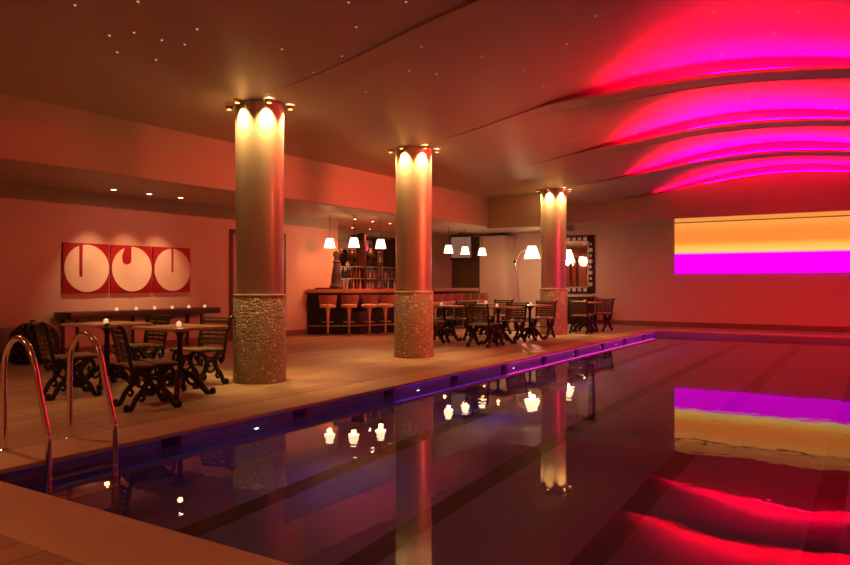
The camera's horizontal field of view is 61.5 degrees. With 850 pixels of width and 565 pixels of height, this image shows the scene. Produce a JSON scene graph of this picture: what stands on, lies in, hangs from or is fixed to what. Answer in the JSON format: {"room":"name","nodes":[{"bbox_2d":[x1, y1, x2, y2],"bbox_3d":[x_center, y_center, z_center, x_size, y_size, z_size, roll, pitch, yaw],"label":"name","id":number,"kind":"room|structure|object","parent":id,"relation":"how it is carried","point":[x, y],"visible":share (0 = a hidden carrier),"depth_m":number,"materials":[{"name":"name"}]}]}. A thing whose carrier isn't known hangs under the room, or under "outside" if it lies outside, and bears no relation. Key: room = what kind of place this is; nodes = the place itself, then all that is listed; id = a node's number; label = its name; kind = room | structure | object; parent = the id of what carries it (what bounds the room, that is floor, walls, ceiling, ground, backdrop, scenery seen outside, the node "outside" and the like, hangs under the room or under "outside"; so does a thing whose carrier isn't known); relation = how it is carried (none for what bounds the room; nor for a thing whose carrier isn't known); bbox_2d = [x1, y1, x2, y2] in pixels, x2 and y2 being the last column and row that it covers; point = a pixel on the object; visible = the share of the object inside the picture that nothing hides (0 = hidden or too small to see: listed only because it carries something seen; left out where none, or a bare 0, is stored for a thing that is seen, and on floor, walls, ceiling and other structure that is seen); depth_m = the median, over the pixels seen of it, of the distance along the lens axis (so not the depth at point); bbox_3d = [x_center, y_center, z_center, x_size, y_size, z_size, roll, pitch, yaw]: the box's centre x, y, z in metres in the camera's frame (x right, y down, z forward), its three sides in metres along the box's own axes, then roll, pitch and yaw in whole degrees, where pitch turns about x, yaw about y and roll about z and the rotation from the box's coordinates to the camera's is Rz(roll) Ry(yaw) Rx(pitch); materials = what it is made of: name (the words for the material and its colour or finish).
{"room":"indoor swimming pool","nodes":[
{"label":"indoor swimming pool","id":0,"kind":"room"},
{"bbox_2d":[0,182,395,353],"bbox_3d":[-5.548,-0.160,13.875,1.500,2.760,23.400,0,0,33],"label":"wall","id":1,"kind":"structure","parent":0,"point":[35,221],"depth_m":12.74,"materials":[{"name":"paint"}]},
{"bbox_2d":[62,242,108,293],"bbox_3d":[-5.748,-0.240,12.125,0.046,0.850,0.835,0,0,33],"label":"wall picture","id":2,"kind":"object","parent":1,"relation":"attached to","point":[85,266],"visible":1,"depth_m":12.08},
{"bbox_2d":[110,245,151,292],"bbox_3d":[-5.281,-0.240,12.855,0.046,0.850,0.835,0,0,33],"label":"wall picture","id":3,"kind":"object","parent":1,"relation":"attached to","point":[130,266],"visible":1,"depth_m":12.82},
{"bbox_2d":[0,329,306,361],"bbox_3d":[-6.686,1.155,10.686,0.020,0.130,16.800,0,0,33],"label":"baseboard","id":4,"kind":"structure","parent":1,"relation":"attached to","point":[192,341],"depth_m":13.58,"materials":[{"name":"paint"}]},
{"bbox_2d":[152,247,189,291],"bbox_3d":[-4.814,-0.240,13.585,0.046,0.850,0.835,0,0,33],"label":"wall picture","id":5,"kind":"object","parent":1,"relation":"attached to","point":[170,266],"visible":1,"depth_m":13.53},
{"bbox_2d":[229,229,285,340],"bbox_3d":[-3.656,0.055,15.526,0.150,2.330,1.640,0,0,33],"label":"door","id":6,"kind":"structure","parent":1,"relation":"in","point":[231,231],"depth_m":14.85,"materials":[{"name":"brown wood"}]},
{"bbox_2d":[0,159,572,236],"bbox_3d":[-3.690,-1.590,12.865,6.320,0.100,23.700,0,0,33],"label":"ceiling","id":7,"kind":"structure","parent":0,"point":[13,172],"depth_m":12.64,"materials":[{"name":"paint"}]},
{"bbox_2d":[0,93,487,226],"bbox_3d":[-3.647,-1.845,10.315,0.120,0.810,19.450,0,0,33],"label":"ceiling beam","id":8,"kind":"structure","parent":7,"relation":"attached to","point":[31,131],"depth_m":10.14,"materials":[{"name":"paint"}]},
{"bbox_2d":[324,216,334,247],"bbox_3d":[-2.203,-1.173,16.508,0.260,0.735,0.260,0,0,33],"label":"pendant lamp","id":9,"kind":"object","parent":7,"relation":"hanging from","point":[329,243],"visible":1,"depth_m":16.44,"materials":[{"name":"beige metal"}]},
{"bbox_2d":[348,215,358,247],"bbox_3d":[-1.622,-1.173,16.302,0.260,0.735,0.260,0,0,33],"label":"pendant lamp","id":10,"kind":"object","parent":7,"relation":"hanging from","point":[353,243],"visible":1,"depth_m":16.22,"materials":[{"name":"beige fabric"}]},
{"bbox_2d":[375,217,385,248],"bbox_3d":[-1.048,-1.173,16.885,0.260,0.735,0.260,0,0,33],"label":"pendant lamp","id":11,"kind":"object","parent":7,"relation":"hanging from","point":[380,244],"visible":1,"depth_m":16.82,"materials":[{"name":"beige fabric"}]},
{"bbox_2d":[444,226,452,252],"bbox_3d":[0.644,-1.173,19.530,0.260,0.735,0.260,0,0,33],"label":"pendant lamp","id":12,"kind":"object","parent":7,"relation":"hanging from","point":[448,248],"visible":1,"depth_m":19.45,"materials":[{"name":"beige fabric"}]},
{"bbox_2d":[450,233,472,259],"bbox_3d":[1.131,-1.120,22.186,0.720,0.840,0.140,0,0,23],"label":"television","id":13,"kind":"object","parent":7,"relation":"hanging from","point":[457,242],"visible":0.97,"depth_m":22.15,"materials":[{"name":"black paint"}]},
{"bbox_2d":[461,228,468,253],"bbox_3d":[1.139,-1.173,20.305,0.260,0.735,0.260,0,0,33],"label":"pendant lamp","id":14,"kind":"object","parent":7,"relation":"hanging from","point":[465,250],"visible":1,"depth_m":20.22,"materials":[{"name":"beige fabric"}]},
{"bbox_2d":[478,230,485,255],"bbox_3d":[1.694,-1.173,21.173,0.260,0.735,0.260,0,0,33],"label":"pendant lamp","id":15,"kind":"object","parent":7,"relation":"hanging from","point":[482,252],"visible":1,"depth_m":21.09,"materials":[{"name":"beige fabric"}]},
{"bbox_2d":[487,194,540,228],"bbox_3d":[2.981,-1.825,19.074,1.850,0.850,2.450,0,0,33],"label":"beam","id":16,"kind":"structure","parent":7,"relation":"attached to","point":[523,210],"depth_m":18.08,"materials":[{"name":"paint"}]},
{"bbox_2d":[0,0,849,203],"bbox_3d":[2.140,-2.515,8.329,11.770,0.650,22.340,0,0,33],"label":"ceiling","id":17,"kind":"structure","parent":0,"point":[496,129],"depth_m":8.57,"materials":[{"name":"paint"}]},
{"bbox_2d":[225,105,232,109],"bbox_3d":[-2.430,-2.167,8.864,0.100,0.045,0.100,0,0,1],"label":"spotlight","id":18,"kind":"object","parent":17,"relation":"attached to","point":[228,107],"visible":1,"depth_m":8.83,"materials":[{"name":"brown"}]},
{"bbox_2d":[233,98,241,103],"bbox_3d":[-2.243,-2.167,8.532,0.100,0.045,0.100,0,0,31],"label":"spotlight","id":19,"kind":"object","parent":17,"relation":"attached to","point":[236,100],"visible":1,"depth_m":8.50,"materials":[{"name":"brown"}]},
{"bbox_2d":[265,98,272,103],"bbox_3d":[-1.863,-2.167,8.528,0.100,0.045,0.100,0,0,-29],"label":"spotlight","id":20,"kind":"object","parent":17,"relation":"attached to","point":[268,100],"visible":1,"depth_m":8.50,"materials":[{"name":"brown"}]},
{"bbox_2d":[286,105,294,109],"bbox_3d":[-1.669,-2.167,8.856,0.100,0.045,0.100,0,0,1],"label":"spotlight","id":21,"kind":"object","parent":17,"relation":"attached to","point":[290,107],"visible":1,"depth_m":8.83,"materials":[{"name":"brown"}]},
{"bbox_2d":[690,117,836,128],"bbox_3d":[5.647,-2.460,11.428,5.200,0.396,0.040,0,0,33],"label":"led strip","id":22,"kind":"object","parent":17,"relation":"attached to","point":[800,117],"visible":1,"depth_m":11.46,"materials":[{"name":"plastic"}]},
{"bbox_2d":[693,149,849,161],"bbox_3d":[7.022,-2.460,14.228,5.900,0.395,0.040,0,0,33],"label":"led strip","id":23,"kind":"object","parent":17,"relation":"attached to","point":[778,149],"visible":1,"depth_m":14.45,"materials":[{"name":"plastic"}]},
{"bbox_2d":[708,170,849,182],"bbox_3d":[8.620,-2.460,17.005,6.200,0.396,0.040,0,0,33],"label":"led strip","id":24,"kind":"object","parent":17,"relation":"attached to","point":[800,170],"visible":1,"depth_m":17.00,"materials":[{"name":"plastic"}]},
{"bbox_2d":[0,322,849,564],"bbox_3d":[0.283,1.220,11.393,18.200,0.001,25.500,0,0,33],"label":"floor","id":25,"kind":"structure","parent":0,"point":[314,362],"depth_m":8.98,"materials":[{"name":"beige tile"}]},
{"bbox_2d":[9,322,59,364],"bbox_3d":[-5.955,0.912,10.883,0.698,0.608,0.701,0,0,33],"label":"pouf","id":26,"kind":"object","parent":25,"relation":"on","point":[18,355],"visible":0.63,"depth_m":10.63,"materials":[{"name":"grey"}]},
{"bbox_2d":[29,320,101,400],"bbox_3d":[-3.853,0.817,7.657,0.628,0.834,0.502,0,0,-39],"label":"garden chair","id":27,"kind":"object","parent":25,"relation":"on","point":[58,362],"visible":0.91,"depth_m":7.54,"materials":[{"name":"black metal"}]},
{"bbox_2d":[61,321,152,390],"bbox_3d":[-3.732,0.856,8.381,0.720,0.761,0.720,0,0,35],"label":"garden table","id":28,"kind":"object","parent":25,"relation":"on","point":[111,368],"visible":0.66,"depth_m":8.35,"materials":[{"name":"brown wood"}]},
{"bbox_2d":[54,307,220,353],"bbox_3d":[-5.023,0.853,12.803,0.480,0.735,3.060,0,0,33],"label":"console table","id":29,"kind":"object","parent":25,"relation":"on","point":[132,313],"visible":0.8,"depth_m":12.37,"materials":[{"name":"brown wood"}]},
{"bbox_2d":[104,323,181,412],"bbox_3d":[-2.760,0.817,6.994,0.628,0.834,0.502,0,0,-37],"label":"garden chair","id":30,"kind":"object","parent":25,"relation":"on","point":[142,368],"visible":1,"depth_m":6.87,"materials":[{"name":"black metal"}]},
{"bbox_2d":[112,313,174,374],"bbox_3d":[-3.584,0.817,9.055,0.502,0.834,0.628,0,0,36],"label":"garden chair","id":31,"kind":"object","parent":25,"relation":"on","point":[140,348],"visible":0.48,"depth_m":9.07,"materials":[{"name":"brown wood"}]},
{"bbox_2d":[0,481,291,564],"bbox_3d":[-0.731,1.237,2.904,5.330,0.036,0.485,0,0,33],"label":"pool edge","id":32,"kind":"structure","parent":25,"relation":"on","point":[87,535],"depth_m":3.41,"materials":[{"name":"stone"}]},
{"bbox_2d":[130,324,227,399],"bbox_3d":[-2.661,0.856,7.755,0.720,0.761,0.720,0,0,33],"label":"garden table","id":33,"kind":"object","parent":25,"relation":"on","point":[182,376],"visible":0.91,"depth_m":7.72,"materials":[{"name":"brown wood"}]},
{"bbox_2d":[167,315,234,388],"bbox_3d":[-2.673,0.817,8.520,0.502,0.834,0.628,0,0,30],"label":"garden chair","id":34,"kind":"object","parent":25,"relation":"on","point":[200,351],"visible":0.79,"depth_m":8.55,"materials":[{"name":"brown wood"}]},
{"bbox_2d":[233,100,285,384],"bbox_3d":[-2.049,-0.486,8.860,0.652,3.413,0.652,0,0,33],"label":"column","id":35,"kind":"structure","parent":25,"relation":"on","point":[259,298],"depth_m":8.60,"materials":[{"name":"tile"}]},
{"bbox_2d":[319,295,336,335],"bbox_3d":[-2.245,0.757,16.500,0.423,0.925,0.425,0,0,-10],"label":"bar stool","id":36,"kind":"object","parent":25,"relation":"on","point":[327,302],"visible":1,"depth_m":16.36,"materials":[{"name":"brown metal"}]},
{"bbox_2d":[0,328,659,473],"bbox_3d":[1.322,1.237,11.547,0.525,0.036,17.260,0,0,33],"label":"trim","id":37,"kind":"structure","parent":25,"relation":"on","point":[26,457],"depth_m":6.70,"materials":[{"name":"stone"}]},
{"bbox_2d":[0,331,117,479],"bbox_3d":[-2.679,1.297,5.239,0.670,1.847,0.590,0,0,33],"label":"pool ladder","id":38,"kind":"object","parent":37,"relation":"attached to","point":[4,361],"visible":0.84,"depth_m":5.17,"materials":[{"name":"silver metal"}]},
{"bbox_2d":[341,295,358,335],"bbox_3d":[-1.760,0.757,16.571,0.423,0.925,0.425,0,0,-16],"label":"bar stool","id":39,"kind":"object","parent":25,"relation":"on","point":[349,302],"visible":1,"depth_m":16.43,"materials":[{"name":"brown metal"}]},
{"bbox_2d":[338,233,395,288],"bbox_3d":[-1.750,-0.105,20.705,0.500,2.650,4.100,0,0,33],"label":"shelving unit","id":40,"kind":"object","parent":25,"relation":"on","point":[389,255],"visible":0.12,"depth_m":20.77,"materials":[{"name":"brown wood"}]},
{"bbox_2d":[347,249,356,265],"bbox_3d":[-2.079,-0.710,20.322,0.300,0.500,0.300,0,0,33],"label":"carved ornament","id":41,"kind":"object","parent":40,"relation":"on","point":[351,254],"visible":0.98,"depth_m":20.22,"materials":[{"name":"black wood"}]},
{"bbox_2d":[342,278,377,278],"bbox_3d":[-1.843,-0.110,20.764,0.240,0.020,4.000,0,0,33],"label":"shelf","id":42,"kind":"object","parent":40,"relation":"attached to","point":[342,278],"depth_m":20.51,"materials":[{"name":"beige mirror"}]},
{"bbox_2d":[340,266,392,267],"bbox_3d":[-1.843,-0.450,20.764,0.240,0.020,4.000,0,0,33],"label":"shelf","id":43,"kind":"object","parent":40,"relation":"attached to","point":[340,266],"depth_m":20.73,"materials":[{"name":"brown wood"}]},
{"bbox_2d":[366,238,376,266],"bbox_3d":[-1.594,-0.920,21.080,0.340,0.920,0.340,0,0,33],"label":"carved ornament","id":44,"kind":"object","parent":40,"relation":"on","point":[371,255],"visible":0.99,"depth_m":20.99,"materials":[{"name":"black wood"}]},
{"bbox_2d":[361,295,378,334],"bbox_3d":[-1.295,0.757,16.702,0.423,0.925,0.425,0,0,-25],"label":"bar stool","id":45,"kind":"object","parent":25,"relation":"on","point":[372,299],"visible":1,"depth_m":16.57,"materials":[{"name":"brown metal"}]},
{"bbox_2d":[377,295,393,334],"bbox_3d":[-0.931,0.757,16.899,0.423,0.925,0.425,0,0,-33],"label":"bar stool","id":46,"kind":"object","parent":25,"relation":"on","point":[389,299],"visible":1,"depth_m":16.76,"materials":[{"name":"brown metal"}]},
{"bbox_2d":[307,288,478,333],"bbox_3d":[-0.497,0.688,18.645,1.402,1.065,6.027,0,0,44],"label":"bar counter","id":47,"kind":"object","parent":25,"relation":"on","point":[316,315],"depth_m":16.95,"materials":[{"name":"brown wood"}]},
{"bbox_2d":[329,250,343,288],"bbox_3d":[-2.107,-0.305,16.992,0.340,0.920,0.340,0,0,33],"label":"carved ornament","id":48,"kind":"object","parent":47,"relation":"on","point":[336,277],"visible":0.94,"depth_m":16.91,"materials":[{"name":"brown wood"}]},
{"bbox_2d":[376,251,383,288],"bbox_3d":[-1.091,-0.305,17.375,0.200,0.920,0.200,0,0,33],"label":"carved ornament","id":49,"kind":"object","parent":47,"relation":"on","point":[379,253],"visible":1,"depth_m":17.32,"materials":[{"name":"brown wood"}]},
{"bbox_2d":[394,146,432,358],"bbox_3d":[-0.185,-0.486,11.775,0.652,3.413,0.652,0,0,33],"label":"column","id":50,"kind":"structure","parent":25,"relation":"on","point":[413,295],"depth_m":11.51,"materials":[{"name":"tile"}]},
{"bbox_2d":[0,332,849,482],"bbox_3d":[3.771,1.895,9.980,5.400,1.290,16.320,0,0,33],"label":"pool edge","id":51,"kind":"object","parent":25,"relation":"in","point":[16,476],"depth_m":6.98,"materials":[{"name":"tile"}]},
{"bbox_2d":[161,435,180,448],"bbox_3d":[-2.076,1.305,5.838,0.020,0.090,0.180,0,0,33],"label":"grille","id":52,"kind":"object","parent":51,"relation":"attached to","point":[173,441],"visible":0.87,"depth_m":5.83,"materials":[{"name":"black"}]},
{"bbox_2d":[293,408,305,417],"bbox_3d":[-1.251,1.305,7.127,0.020,0.090,0.180,0,0,33],"label":"grille","id":53,"kind":"object","parent":51,"relation":"attached to","point":[302,412],"visible":0.8,"depth_m":7.11,"materials":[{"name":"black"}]},
{"bbox_2d":[384,389,392,396],"bbox_3d":[-0.427,1.305,8.416,0.020,0.090,0.180,0,0,33],"label":"grille","id":54,"kind":"object","parent":51,"relation":"attached to","point":[387,393],"visible":0.81,"depth_m":8.40,"materials":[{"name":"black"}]},
{"bbox_2d":[9,335,849,564],"bbox_3d":[3.771,1.340,9.980,5.400,0.001,16.320,0,0,33],"label":"pool water","id":55,"kind":"object","parent":51,"relation":"in","point":[654,449],"visible":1,"depth_m":5.01,"materials":[{"name":"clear liquid"}]},
{"bbox_2d":[450,375,457,381],"bbox_3d":[0.397,1.305,9.705,0.020,0.090,0.180,0,0,33],"label":"grille","id":56,"kind":"object","parent":51,"relation":"attached to","point":[452,378],"visible":0.84,"depth_m":9.68,"materials":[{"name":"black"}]},
{"bbox_2d":[433,294,443,324],"bbox_3d":[0.271,0.757,18.368,0.425,0.925,0.423,0,0,33],"label":"bar stool","id":57,"kind":"object","parent":25,"relation":"on","point":[437,298],"visible":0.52,"depth_m":18.21,"materials":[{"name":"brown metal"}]},
{"bbox_2d":[433,321,445,342],"bbox_3d":[0.057,0.817,14.235,0.502,0.834,0.628,0,0,35],"label":"garden chair","id":58,"kind":"object","parent":25,"relation":"on","point":[440,327],"visible":0.27,"depth_m":14.18,"materials":[{"name":"black metal"}]},
{"bbox_2d":[440,294,453,328],"bbox_3d":[0.541,0.757,18.789,0.425,0.925,0.423,0,0,33],"label":"bar stool","id":59,"kind":"object","parent":25,"relation":"on","point":[447,297],"visible":0.62,"depth_m":18.62,"materials":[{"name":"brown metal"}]},
{"bbox_2d":[433,305,467,342],"bbox_3d":[0.408,0.856,14.838,0.720,0.761,0.720,0,0,33],"label":"garden table","id":60,"kind":"object","parent":25,"relation":"on","point":[446,331],"visible":0.73,"depth_m":14.79,"materials":[{"name":"black metal"}]},
{"bbox_2d":[447,293,462,327],"bbox_3d":[0.810,0.757,19.210,0.425,0.925,0.423,0,0,33],"label":"bar stool","id":61,"kind":"object","parent":25,"relation":"on","point":[456,297],"visible":0.42,"depth_m":19.05,"materials":[{"name":"brown leather"}]},
{"bbox_2d":[445,301,476,339],"bbox_3d":[0.773,0.817,15.432,0.503,0.834,0.628,0,0,28],"label":"garden chair","id":62,"kind":"object","parent":25,"relation":"on","point":[450,325],"visible":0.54,"depth_m":15.56,"materials":[{"name":"brown wood"}]},
{"bbox_2d":[457,293,471,326],"bbox_3d":[1.079,0.757,19.631,0.425,0.925,0.423,0,0,33],"label":"bar stool","id":63,"kind":"object","parent":25,"relation":"on","point":[466,296],"visible":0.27,"depth_m":19.47,"materials":[{"name":"brown leather"}]},
{"bbox_2d":[467,293,480,325],"bbox_3d":[1.349,0.757,20.053,0.425,0.925,0.423,0,0,33],"label":"bar stool","id":64,"kind":"object","parent":25,"relation":"on","point":[475,296],"visible":0.35,"depth_m":19.88,"materials":[{"name":"brown leather"}]},
{"bbox_2d":[463,304,498,347],"bbox_3d":[1.087,0.817,13.576,0.502,0.834,0.628,0,0,30],"label":"garden chair","id":65,"kind":"object","parent":25,"relation":"on","point":[485,313],"visible":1,"depth_m":13.44,"materials":[{"name":"brown wood"}]},
{"bbox_2d":[477,293,488,317],"bbox_3d":[1.618,0.757,20.474,0.425,0.925,0.423,0,0,33],"label":"bar stool","id":66,"kind":"object","parent":25,"relation":"on","point":[483,296],"visible":0.37,"depth_m":20.30,"materials":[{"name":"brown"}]},
{"bbox_2d":[468,303,505,335],"bbox_3d":[1.350,0.856,16.254,0.720,0.761,0.720,0,0,34],"label":"garden table","id":67,"kind":"object","parent":25,"relation":"on","point":[483,328],"visible":0.45,"depth_m":16.15,"materials":[{"name":"brown wood"}]},
{"bbox_2d":[476,306,522,345],"bbox_3d":[1.451,0.856,14.147,0.720,0.761,0.720,0,0,35],"label":"garden table","id":68,"kind":"object","parent":25,"relation":"on","point":[499,334],"visible":0.75,"depth_m":14.12,"materials":[{"name":"black metal"}]},
{"bbox_2d":[485,299,513,333],"bbox_3d":[1.742,0.817,16.830,0.502,0.834,0.628,0,0,33],"label":"garden chair","id":69,"kind":"object","parent":25,"relation":"on","point":[503,311],"visible":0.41,"depth_m":16.95,"materials":[{"name":"brown wood"}]},
{"bbox_2d":[495,302,528,341],"bbox_3d":[1.779,0.817,14.694,0.502,0.834,0.628,0,0,35],"label":"garden chair","id":70,"kind":"object","parent":25,"relation":"on","point":[503,326],"visible":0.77,"depth_m":14.77,"materials":[{"name":"brown wood"}]},
{"bbox_2d":[513,246,539,324],"bbox_3d":[2.923,0.085,20.582,0.793,2.270,0.477,0,0,0],"label":"floor lamp","id":71,"kind":"object","parent":25,"relation":"on","point":[531,251],"visible":0.84,"depth_m":20.47,"materials":[{"name":"white fabric"}]},
{"bbox_2d":[513,304,551,340],"bbox_3d":[2.242,0.856,15.255,0.720,0.761,0.720,0,0,33],"label":"garden table","id":72,"kind":"object","parent":25,"relation":"on","point":[528,330],"visible":0.88,"depth_m":15.22,"materials":[{"name":"black metal"}]},
{"bbox_2d":[528,300,557,338],"bbox_3d":[2.595,0.817,15.809,0.502,0.834,0.628,0,0,31],"label":"garden chair","id":73,"kind":"object","parent":25,"relation":"on","point":[549,324],"visible":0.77,"depth_m":15.90,"materials":[{"name":"brown wood"}]},
{"bbox_2d":[540,188,566,334],"bbox_3d":[3.038,-0.486,16.871,0.652,3.413,0.652,0,0,33],"label":"column","id":74,"kind":"structure","parent":25,"relation":"on","point":[553,200],"depth_m":16.61,"materials":[{"name":"tile"}]},
{"bbox_2d":[567,299,593,333],"bbox_3d":[3.738,0.817,17.127,0.502,0.834,0.628,0,0,30],"label":"garden chair","id":75,"kind":"object","parent":25,"relation":"on","point":[577,309],"visible":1,"depth_m":16.98,"materials":[{"name":"brown wood"}]},
{"bbox_2d":[567,295,594,323],"bbox_3d":[4.337,0.800,21.139,1.300,0.840,0.450,0,0,33],"label":"sideboard","id":76,"kind":"object","parent":25,"relation":"on","point":[569,297],"visible":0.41,"depth_m":20.85,"materials":[{"name":"black paint"}]},
{"bbox_2d":[567,301,602,332],"bbox_3d":[3.947,0.856,17.679,0.720,0.761,0.720,0,0,32],"label":"garden table","id":77,"kind":"object","parent":25,"relation":"on","point":[578,326],"visible":0.7,"depth_m":17.65,"materials":[{"name":"black metal"}]},
{"bbox_2d":[588,298,614,330],"bbox_3d":[4.468,0.817,18.149,0.502,0.834,0.628,0,0,41],"label":"garden chair","id":78,"kind":"object","parent":25,"relation":"on","point":[607,305],"visible":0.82,"depth_m":18.25,"materials":[{"name":"brown wood"}]},
{"bbox_2d":[657,329,849,338],"bbox_3d":[8.307,1.237,17.036,5.330,0.036,0.485,0,0,33],"label":"trim","id":79,"kind":"structure","parent":25,"relation":"on","point":[660,330],"depth_m":17.07,"materials":[{"name":"stone"}]},
{"bbox_2d":[452,237,479,317],"bbox_3d":[1.544,-0.130,23.406,1.380,2.700,0.300,0,0,33],"label":"wall niche","id":80,"kind":"object","parent":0,"point":[465,273],"visible":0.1,"depth_m":23.63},
{"bbox_2d":[480,236,513,319],"bbox_3d":[2.256,-0.110,22.386,0.880,2.660,0.650,0,0,33],"label":"wall pier","id":81,"kind":"object","parent":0,"point":[497,266],"visible":0.64,"depth_m":22.11,"materials":[{"name":"paint"}]},
{"bbox_2d":[432,223,849,326],"bbox_3d":[6.905,-0.380,19.799,16.100,3.200,0.001,0,0,33],"label":"wall","id":82,"kind":"structure","parent":0,"point":[635,264],"depth_m":19.86,"materials":[{"name":"paint"}]},
{"bbox_2d":[566,235,594,292],"bbox_3d":[4.458,-0.540,21.327,1.230,1.720,0.058,0,0,33],"label":"framed mirror","id":83,"kind":"object","parent":82,"relation":"attached to","point":[580,249],"visible":0.6,"depth_m":21.21,"materials":[{"name":"brown mirror"}]},
{"bbox_2d":[514,318,849,331],"bbox_3d":[8.238,1.155,18.932,12.920,0.130,0.025,0,0,33],"label":"baseboard","id":84,"kind":"structure","parent":82,"relation":"attached to","point":[613,322],"depth_m":19.03,"materials":[{"name":"paint"}]},
{"bbox_2d":[674,216,849,273],"bbox_3d":[9.150,-0.935,18.317,5.320,1.401,0.067,0,0,33],"label":"screen","id":85,"kind":"object","parent":82,"relation":"attached to","point":[810,244],"visible":1,"depth_m":18.51,"materials":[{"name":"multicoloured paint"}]},
{"bbox_2d":[566,173,849,223],"bbox_3d":[8.245,-2.108,17.162,11.000,0.936,0.001,0,0,33],"label":"beam","id":86,"kind":"structure","parent":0,"point":[800,192],"depth_m":17.54,"materials":[{"name":"paint"}]},
{"bbox_2d":[566,210,849,227],"bbox_3d":[8.649,-1.640,17.793,11.000,0.001,1.500,0,0,33],"label":"trim","id":87,"kind":"structure","parent":86,"relation":"attached to","point":[828,213],"depth_m":18.58,"materials":[{"name":"beige"}]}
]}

